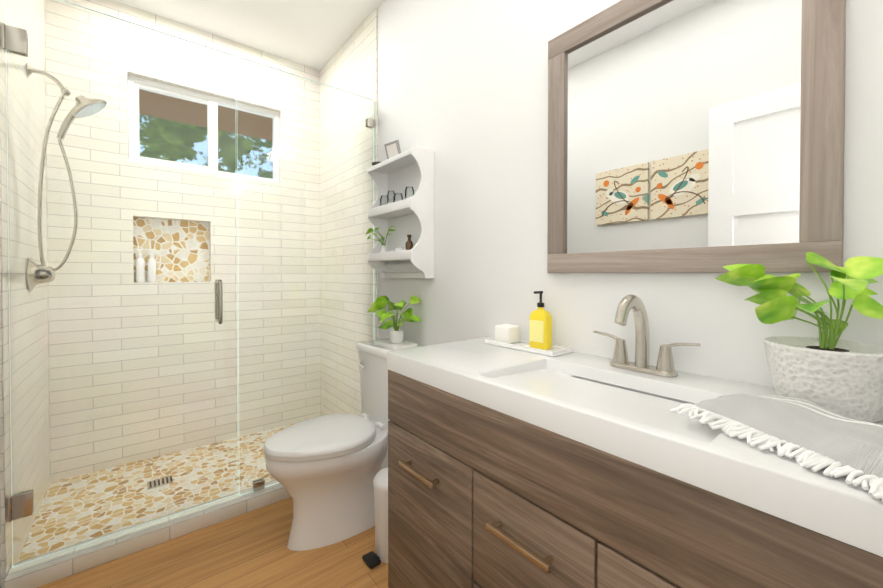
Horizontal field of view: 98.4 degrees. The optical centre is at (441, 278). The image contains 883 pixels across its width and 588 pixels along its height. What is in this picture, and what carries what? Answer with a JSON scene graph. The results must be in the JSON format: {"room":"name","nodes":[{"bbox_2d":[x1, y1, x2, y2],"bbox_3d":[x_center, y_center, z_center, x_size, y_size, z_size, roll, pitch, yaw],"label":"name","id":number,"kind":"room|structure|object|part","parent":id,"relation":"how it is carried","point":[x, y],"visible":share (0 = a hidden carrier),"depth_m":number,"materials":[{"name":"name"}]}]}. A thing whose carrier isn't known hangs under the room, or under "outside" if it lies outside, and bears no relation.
{"room":"bathroom","nodes":[
{"label":"bathroom","id":0,"kind":"room"},
{"bbox_2d":[0,494,1,587],"bbox_3d":[-1.245,-0.228,0.820,0.150,2.740,3.320,-1,1,-39],"label":"wall","id":1,"kind":"structure","parent":0,"point":[0,547],"depth_m":1.35,"materials":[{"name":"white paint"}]},
{"bbox_2d":[0,0,49,587],"bbox_3d":[-1.845,-0.238,1.697,0.010,2.740,0.900,-1,1,-39],"label":"wall tile","id":2,"kind":"structure","parent":1,"relation":"attached to","point":[8,428],"depth_m":1.59,"materials":[{"name":"beige tile"}]},
{"bbox_2d":[26,62,106,290],"bbox_3d":[-1.732,-0.451,1.775,0.266,1.016,0.175,-1,1,-39],"label":"shower head","id":3,"kind":"object","parent":2,"relation":"attached to","point":[31,265],"depth_m":1.75},
{"bbox_3d":[-1.790,-0.904,1.734,0.113,0.070,0.018,-1,1,-39],"label":"arm","id":4,"kind":"part","parent":3,"relation":"part of"},
{"bbox_2d":[44,0,320,481],"bbox_3d":[-1.591,-0.248,2.587,1.820,2.740,0.170,-1,1,-39],"label":"wall","id":5,"kind":"structure","parent":0,"point":[160,58],"depth_m":2.38,"materials":[{"name":"white tile"}]},
{"bbox_2d":[134,248,155,281],"bbox_3d":[-1.825,-0.079,2.346,0.107,0.205,0.042,-1,1,-43],"label":"bottle","id":6,"kind":"object","parent":5,"relation":"in","point":[141,270],"depth_m":2.34,"materials":[{"name":"white plastic"}]},
{"bbox_2d":[133,217,208,281],"bbox_3d":[-1.739,-0.177,2.469,0.400,0.400,0.008,-1,1,-39],"label":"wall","id":7,"kind":"structure","parent":5,"relation":"in","point":[183,255],"depth_m":2.47,"materials":[{"name":"tile"}]},
{"bbox_2d":[128,75,278,182],"bbox_3d":[-1.565,-0.963,2.586,0.870,0.530,0.060,-1,1,-39],"label":"window","id":8,"kind":"structure","parent":5,"relation":"in","point":[242,107],"depth_m":2.53,"materials":[{"name":"white plastic"}]},
{"bbox_3d":[-1.707,-0.962,2.472,0.441,0.466,0.044,-1,1,-39],"label":"window frame sash","id":9,"kind":"part","parent":8,"relation":"part of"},
{"bbox_2d":[139,89,272,140],"bbox_3d":[-1.391,-1.627,3.538,8.000,0.425,1.070,-1,1,-39],"label":"eave","id":10,"kind":"object","parent":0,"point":[221,124],"depth_m":3.30,"materials":[{"name":"brown"}]},
{"bbox_2d":[37,497,388,587],"bbox_3d":[-0.593,1.186,1.358,1.820,0.100,3.320,-1,1,-39],"label":"floor","id":11,"kind":"structure","parent":0,"point":[249,550],"depth_m":1.51,"materials":[{"name":"brown wood"}]},
{"bbox_2d":[4,480,290,587],"bbox_3d":[-0.990,1.096,1.853,1.499,0.068,0.100,-1,1,-39],"label":"shower curb","id":12,"kind":"object","parent":11,"relation":"on","point":[52,568],"visible":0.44,"depth_m":1.58,"materials":[{"name":"white tile"}]},
{"bbox_2d":[0,0,374,567],"bbox_3d":[-0.994,-0.004,1.844,1.495,2.131,0.119,-1,1,-39],"label":"glass","id":13,"kind":"object","parent":12,"relation":"on","point":[15,40],"visible":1,"depth_m":1.65,"materials":[{"name":"clear glass"}]},
{"bbox_3d":[-1.281,-0.006,1.614,0.740,2.122,0.010,-1,1,-39],"label":"door","id":14,"kind":"part","parent":13,"relation":"part of","materials":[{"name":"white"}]},
{"bbox_3d":[-1.072,0.108,1.824,0.017,0.205,0.054,-1,1,-39],"label":"handle","id":15,"kind":"part","parent":13,"relation":"part of","materials":[{"name":"silver metal"}]},
{"bbox_3d":[-1.032,0.109,1.773,0.017,0.205,0.054,-1,1,-39],"label":"handle","id":16,"kind":"part","parent":13,"relation":"part of","materials":[{"name":"silver metal"}]},
{"bbox_2d":[17,422,298,562],"bbox_3d":[-1.266,1.115,2.197,1.500,0.022,0.870,-1,1,-39],"label":"shower floor","id":17,"kind":"structure","parent":11,"relation":"on","point":[88,522],"depth_m":1.99,"materials":[{"name":"stone"}]},
{"bbox_2d":[147,475,172,489],"bbox_3d":[-1.522,1.103,2.061,0.110,0.004,0.090,-1,1,-39],"label":"shower drain","id":18,"kind":"object","parent":17,"relation":"on","point":[152,483],"depth_m":2.06,"materials":[{"name":"silver metal"}]},
{"bbox_2d":[263,338,420,550],"bbox_3d":[-0.431,0.739,1.772,0.737,0.784,0.498,-1,1,-39],"label":"toilet","id":19,"kind":"object","parent":11,"relation":"on","point":[323,470],"visible":0.75,"depth_m":1.63,"materials":[{"name":"white ceramic"}]},
{"bbox_3d":[-0.531,0.715,1.692,0.474,0.018,0.384,-1,1,-39],"label":"seat","id":20,"kind":"part","parent":19,"relation":"part of","materials":[{"name":"white plastic"}]},
{"bbox_3d":[-0.479,0.927,1.735,0.600,0.408,0.376,-1,1,-39],"label":"bowl","id":21,"kind":"part","parent":19,"relation":"part of","materials":[{"name":"white ceramic"}]},
{"bbox_3d":[-0.228,0.569,1.932,0.210,0.370,0.480,-1,1,-39],"label":"tank","id":22,"kind":"part","parent":19,"relation":"part of","materials":[{"name":"white ceramic"}]},
{"bbox_3d":[-0.230,0.364,1.928,0.222,0.040,0.498,-1,1,-39],"label":"lid","id":23,"kind":"part","parent":19,"relation":"part of","materials":[{"name":"white ceramic"}]},
{"bbox_2d":[367,295,421,349],"bbox_3d":[-0.254,0.216,1.915,0.220,0.256,0.278,-1,1,-39],"label":"potted plant","id":24,"kind":"object","parent":19,"relation":"on","point":[396,341],"visible":1,"depth_m":1.89,"materials":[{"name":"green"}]},
{"bbox_3d":[-0.228,0.292,1.923,0.080,0.062,0.080,-1,1,-39],"label":"pot","id":25,"kind":"part","parent":24,"relation":"part of","materials":[{"name":"white ceramic"}]},
{"bbox_2d":[375,340,417,349],"bbox_3d":[-0.231,0.334,1.927,0.140,0.020,0.190,-1,1,-39],"label":"tray","id":26,"kind":"object","parent":19,"relation":"on","point":[389,344],"depth_m":1.89,"materials":[{"name":"white"}]},
{"bbox_2d":[362,468,387,568],"bbox_3d":[-0.219,0.968,1.566,0.203,0.330,0.160,-1,1,-39],"label":"trash can","id":27,"kind":"object","parent":11,"relation":"on","point":[371,559],"visible":0.46,"depth_m":1.52,"materials":[{"name":"white plastic"}]},
{"bbox_3d":[-0.202,0.826,1.578,0.160,0.044,0.160,-1,1,-39],"label":"lid","id":28,"kind":"part","parent":27,"relation":"part of","materials":[{"name":"white plastic"}]},
{"bbox_2d":[387,337,882,587],"bbox_3d":[0.365,0.694,0.957,0.512,0.892,1.198,-1,1,-39],"label":"bathroom vanity","id":29,"kind":"object","parent":11,"relation":"on","point":[510,468],"visible":1,"depth_m":0.76,"materials":[{"name":"brown wood"}]},
{"bbox_2d":[485,291,572,356],"bbox_3d":[0.297,0.143,1.335,0.112,0.201,0.300,-1,1,-39],"label":"soap tray","id":30,"kind":"object","parent":29,"relation":"on","point":[539,341],"visible":1,"depth_m":1.28,"materials":[{"name":"white ceramic"}]},
{"bbox_2d":[495,324,519,342],"bbox_3d":[0.242,0.203,1.401,0.068,0.061,0.070,-1,1,-39],"label":"candle","id":31,"kind":"object","parent":30,"relation":"on","point":[506,333],"depth_m":1.38,"materials":[{"name":"white wax"}]},
{"bbox_2d":[529,307,551,349],"bbox_3d":[0.336,0.166,1.290,0.046,0.138,0.072,-1,1,-39],"label":"bottle","id":32,"kind":"object","parent":30,"relation":"on","point":[540,320],"depth_m":1.27,"materials":[{"name":"yellow plastic"}]},
{"bbox_2d":[593,295,700,377],"bbox_3d":[0.497,0.145,0.989,0.165,0.206,0.271,-1,1,-39],"label":"faucet","id":33,"kind":"object","parent":29,"relation":"on","point":[664,367],"visible":1,"depth_m":1.00,"materials":[{"name":"silver metal"}]},
{"bbox_3d":[0.478,0.168,1.098,0.019,0.026,0.080,-1,1,-39],"label":"lever","id":34,"kind":"part","parent":33,"relation":"part of","materials":[{"name":"silver metal"}]},
{"bbox_3d":[0.494,0.140,0.988,0.159,0.197,0.034,-1,1,-39],"label":"spout","id":35,"kind":"part","parent":33,"relation":"part of","materials":[{"name":"silver metal"}]},
{"bbox_3d":[0.539,0.241,1.024,0.056,0.012,0.170,-1,1,-39],"label":"plate","id":36,"kind":"part","parent":33,"relation":"part of","materials":[{"name":"silver metal"}]},
{"bbox_3d":[0.598,0.169,0.949,0.019,0.026,0.080,-1,1,-39],"label":"lever","id":37,"kind":"part","parent":33,"relation":"part of","materials":[{"name":"silver metal"}]},
{"bbox_2d":[670,393,882,500],"bbox_3d":[0.568,0.231,0.574,0.218,0.040,0.347,0,1,-14],"label":"towel","id":38,"kind":"object","parent":29,"relation":"on","point":[807,434],"visible":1,"depth_m":0.56,"materials":[{"name":"white fabric"}]},
{"bbox_2d":[715,252,882,422],"bbox_3d":[0.689,0.099,0.730,0.236,0.303,0.248,-1,1,-39],"label":"potted plant","id":39,"kind":"object","parent":29,"relation":"on","point":[832,373],"visible":0.96,"depth_m":0.70,"materials":[{"name":"green plant"}]},
{"bbox_3d":[0.730,0.188,0.722,0.184,0.126,0.184,-1,1,-39],"label":"pot","id":40,"kind":"part","parent":39,"relation":"part of","materials":[{"name":"white ceramic"}]},
{"bbox_2d":[114,0,384,69],"bbox_3d":[-0.593,-1.654,1.326,1.820,0.100,3.320,-1,1,-39],"label":"ceiling","id":41,"kind":"structure","parent":0,"point":[315,34],"depth_m":2.39,"materials":[{"name":"white paint"}]},
{"bbox_2d":[378,0,882,387],"bbox_3d":[0.058,-0.240,1.864,0.150,2.740,3.320,-1,1,-39],"label":"wall","id":42,"kind":"structure","parent":0,"point":[463,89],"depth_m":1.44,"materials":[{"name":"white paint"}]},
{"bbox_2d":[320,8,377,415],"bbox_3d":[-0.667,-0.249,2.641,0.010,2.740,0.900,-1,1,-39],"label":"wall tile","id":43,"kind":"structure","parent":42,"relation":"attached to","point":[351,65],"depth_m":2.60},
{"bbox_2d":[366,140,433,277],"bbox_3d":[-0.243,-0.362,1.967,0.186,0.722,0.430,-1,1,-39],"label":"wall shelf","id":44,"kind":"object","parent":42,"relation":"attached to","point":[413,215],"depth_m":1.98,"materials":[{"name":"white wood"}]},
{"bbox_2d":[380,245,386,251],"bbox_3d":[-0.317,-0.143,2.083,0.044,0.070,0.044,-1,1,-39],"label":"vase","id":45,"kind":"object","parent":44,"relation":"on","point":[383,248],"depth_m":2.07,"materials":[{"name":"white ceramic"}]},
{"bbox_2d":[380,195,388,205],"bbox_3d":[-0.312,-0.401,2.091,0.052,0.099,0.051,-1,1,-39],"label":"jar","id":46,"kind":"object","parent":44,"relation":"on","point":[383,196],"depth_m":2.10,"materials":[{"name":"clear glass"}]},
{"bbox_3d":[-0.276,-0.415,1.985,0.158,0.616,0.328,-1,1,-39],"label":"item on the shelf","id":47,"kind":"part","parent":44,"relation":"part of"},
{"bbox_2d":[387,191,393,203],"bbox_3d":[-0.269,-0.408,2.036,0.044,0.114,0.043,-1,1,-39],"label":"jar","id":48,"kind":"object","parent":44,"relation":"on","point":[388,202],"depth_m":2.04,"materials":[{"name":"clear glass"}]},
{"bbox_2d":[386,143,397,157],"bbox_3d":[-0.258,-0.662,2.020,0.044,0.094,0.063,-1,1,-39],"label":"photo","id":49,"kind":"object","parent":44,"relation":"on","point":[391,148],"depth_m":2.02,"materials":[{"name":"white paper"}]},
{"bbox_3d":[-0.255,-0.663,2.025,0.066,0.121,0.089,-1,1,-39],"label":"frame","id":50,"kind":"part","parent":44,"relation":"part of","materials":[{"name":"grey"}]},
{"bbox_2d":[393,193,402,201],"bbox_3d":[-0.225,-0.395,1.981,0.052,0.089,0.051,-1,1,-39],"label":"jar","id":51,"kind":"object","parent":44,"relation":"on","point":[398,194],"depth_m":1.99,"materials":[{"name":"clear glass"}]},
{"bbox_2d":[405,186,413,197],"bbox_3d":[-0.159,-0.401,1.899,0.048,0.104,0.047,-1,1,-39],"label":"jar","id":52,"kind":"object","parent":44,"relation":"on","point":[408,186],"depth_m":1.90,"materials":[{"name":"clear glass"}]},
{"bbox_2d":[547,0,845,272],"bbox_3d":[0.597,-0.414,1.048,0.024,0.797,0.707,-1,1,-39],"label":"mirror","id":53,"kind":"object","parent":42,"relation":"attached to","point":[696,136],"visible":0.94,"depth_m":0.97,"materials":[{"name":"brown wood"}]},
{"label":"outside","id":54,"kind":"structure","parent":0,"visible":0},
{"bbox_2d":[139,114,272,178],"bbox_3d":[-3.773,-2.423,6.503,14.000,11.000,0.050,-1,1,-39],"label":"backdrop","id":55,"kind":"structure","parent":54,"point":[244,152],"depth_m":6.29,"materials":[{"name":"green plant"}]}
]}

